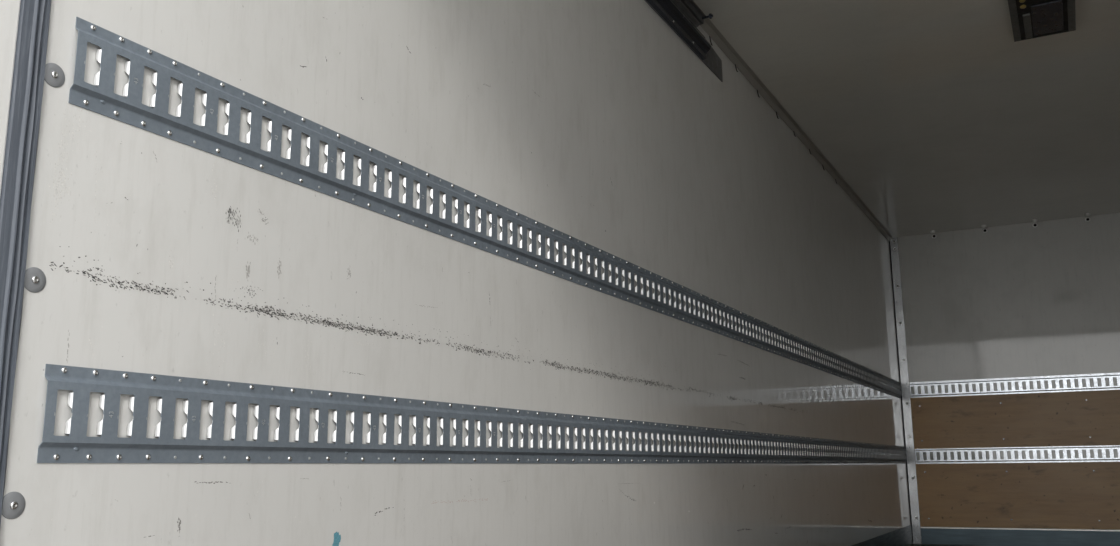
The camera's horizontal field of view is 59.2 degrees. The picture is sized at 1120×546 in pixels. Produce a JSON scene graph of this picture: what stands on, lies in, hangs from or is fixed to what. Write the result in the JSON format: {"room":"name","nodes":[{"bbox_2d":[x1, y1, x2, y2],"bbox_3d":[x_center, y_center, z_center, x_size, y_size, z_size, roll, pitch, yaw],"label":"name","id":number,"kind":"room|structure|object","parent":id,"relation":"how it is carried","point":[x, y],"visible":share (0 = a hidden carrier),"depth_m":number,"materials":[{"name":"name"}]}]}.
{"room":"cargo space","nodes":[
{"label":"cargo space","id":0,"kind":"room"},
{"bbox_2d":[0,0,910,545],"bbox_3d":[0.992,0.275,4.711,0.050,2.539,7.613,-6,-13,27],"label":"wall","id":1,"kind":"structure","parent":0,"point":[594,122],"depth_m":2.28,"materials":[{"name":"white paint"}]},
{"bbox_2d":[0,0,20,194],"bbox_3d":[-1.049,-0.471,0.857,0.051,2.479,1.204,-6,-13,27],"label":"door","id":2,"kind":"structure","parent":1,"relation":"in","point":[9,9],"depth_m":1.34,"materials":[{"name":"white"}]},
{"bbox_2d":[0,0,50,524],"bbox_3d":[-0.739,-0.334,1.381,0.020,2.449,0.048,-10,-14,39],"label":"door frame","id":3,"kind":"structure","parent":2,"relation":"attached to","point":[21,147],"depth_m":1.33,"materials":[{"name":"grey metal"}]},
{"bbox_2d":[2,492,24,518],"bbox_3d":[-0.715,0.304,1.291,0.006,0.035,0.035,-6,-13,27],"label":"washer","id":4,"kind":"object","parent":1,"relation":"attached to","point":[13,506],"visible":1,"depth_m":1.29,"materials":[{"name":"grey metal"}]},
{"bbox_2d":[24,267,45,292],"bbox_3d":[-0.718,0.009,1.350,0.006,0.035,0.035,-6,-13,27],"label":"washer","id":5,"kind":"object","parent":1,"relation":"attached to","point":[35,278],"visible":1,"depth_m":1.35,"materials":[{"name":"grey metal"}]},
{"bbox_2d":[44,63,64,86],"bbox_3d":[-0.721,-0.283,1.408,0.006,0.035,0.035,-6,-13,27],"label":"washer","id":6,"kind":"object","parent":1,"relation":"attached to","point":[54,76],"visible":1,"depth_m":1.41,"materials":[{"name":"grey metal"}]},
{"bbox_2d":[37,364,906,463],"bbox_3d":[1.027,0.820,4.595,0.009,0.134,7.481,-6,-13,27],"label":"rail","id":7,"kind":"object","parent":1,"relation":"attached to","point":[76,447],"visible":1,"depth_m":1.88,"materials":[{"name":"grey metal"}]},
{"bbox_2d":[68,17,901,398],"bbox_3d":[1.021,0.318,4.694,0.009,0.134,7.481,-6,-13,27],"label":"rail","id":8,"kind":"object","parent":1,"relation":"attached to","point":[102,99],"visible":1,"depth_m":2.01,"materials":[{"name":"grey metal"}]},
{"bbox_2d":[645,0,722,81],"bbox_3d":[0.012,-1.168,3.002,0.043,0.118,3.125,-6,-13,27],"label":"door track","id":9,"kind":"object","parent":1,"relation":"attached to","point":[667,10],"visible":1,"depth_m":3.93,"materials":[{"name":"metal"}]},
{"bbox_2d":[673,0,712,26],"bbox_3d":[-0.043,-1.286,2.890,0.070,0.058,2.840,-6,-13,27],"label":"bar","id":10,"kind":"object","parent":1,"relation":"attached to","point":[689,8],"visible":0.99,"depth_m":4.02,"materials":[{"name":"metal"}]},
{"bbox_2d":[693,1,892,240],"bbox_3d":[1.012,-0.912,4.919,0.034,0.030,7.533,-6,-13,27],"label":"cove","id":11,"kind":"object","parent":1,"relation":"attached to","point":[708,26],"visible":1,"depth_m":5.25,"materials":[{"name":"grey metal"}]},
{"bbox_2d":[852,525,912,545],"bbox_3d":[1.027,1.418,4.471,0.003,0.147,7.512,-6,-13,27],"label":"baseboard","id":12,"kind":"structure","parent":1,"relation":"attached to","point":[902,536],"depth_m":7.01,"materials":[{"name":"grey metal"}]},
{"bbox_2d":[693,0,1119,237],"bbox_3d":[2.076,-1.073,4.368,2.450,0.050,7.563,-6,-13,27],"label":"ceiling","id":13,"kind":"structure","parent":0,"point":[932,113],"depth_m":5.11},
{"bbox_2d":[1008,0,1075,41],"bbox_3d":[1.979,-1.092,4.048,0.241,0.036,0.550,-6,-13,27],"label":"recessed light","id":14,"kind":"object","parent":13,"relation":"in","point":[1030,19],"visible":1,"depth_m":4.11,"materials":[{"name":"black plastic"}]},
{"bbox_2d":[909,544,979,545],"bbox_3d":[2.101,1.378,3.880,2.450,0.028,7.563,-6,-13,27],"label":"floor","id":15,"kind":"structure","parent":0,"point":[912,544],"depth_m":7.55,"materials":[{"name":"grey"}]},
{"bbox_2d":[894,213,1119,529],"bbox_3d":[3.848,0.788,7.439,2.450,2.539,0.050,-6,-13,27],"label":"wall","id":16,"kind":"structure","parent":0,"point":[1014,300],"depth_m":7.68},
{"bbox_2d":[889,237,921,543],"bbox_3d":[2.781,0.913,7.949,0.072,2.459,0.005,-6,-13,27],"label":"corner angle","id":17,"kind":"object","parent":16,"relation":"attached to","point":[893,243],"visible":1,"depth_m":7.94,"materials":[{"name":"metal"}]},
{"bbox_2d":[910,373,1119,397],"bbox_3d":[3.853,0.829,7.394,2.343,0.134,0.009,-6,-13,27],"label":"rail","id":18,"kind":"object","parent":16,"relation":"attached to","point":[1102,376],"visible":1,"depth_m":7.57,"materials":[{"name":"metal"}]},
{"bbox_2d":[911,390,1119,448],"bbox_3d":[3.840,1.086,7.355,2.308,0.402,0.004,-6,-13,27],"label":"plywood board","id":19,"kind":"object","parent":16,"relation":"attached to","point":[1050,418],"visible":1,"depth_m":7.52,"materials":[{"name":"brown wood"}]},
{"bbox_2d":[915,445,1119,463],"bbox_3d":[3.858,1.339,7.293,2.343,0.134,0.009,-6,-13,27],"label":"rail","id":20,"kind":"object","parent":16,"relation":"attached to","point":[1111,448],"visible":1,"depth_m":7.48,"materials":[{"name":"metal"}]},
{"bbox_2d":[916,462,1119,529],"bbox_3d":[3.845,1.634,7.246,2.308,0.480,0.004,-6,-13,27],"label":"plywood board","id":21,"kind":"object","parent":16,"relation":"attached to","point":[1051,495],"visible":1,"depth_m":7.43,"materials":[{"name":"brown wood"}]},
{"bbox_2d":[921,527,1119,545],"bbox_3d":[3.848,1.938,7.186,2.450,0.129,0.004,-6,-13,27],"label":"baseboard","id":22,"kind":"structure","parent":16,"relation":"attached to","point":[929,535],"depth_m":7.40,"materials":[{"name":"grey metal"}]}
]}

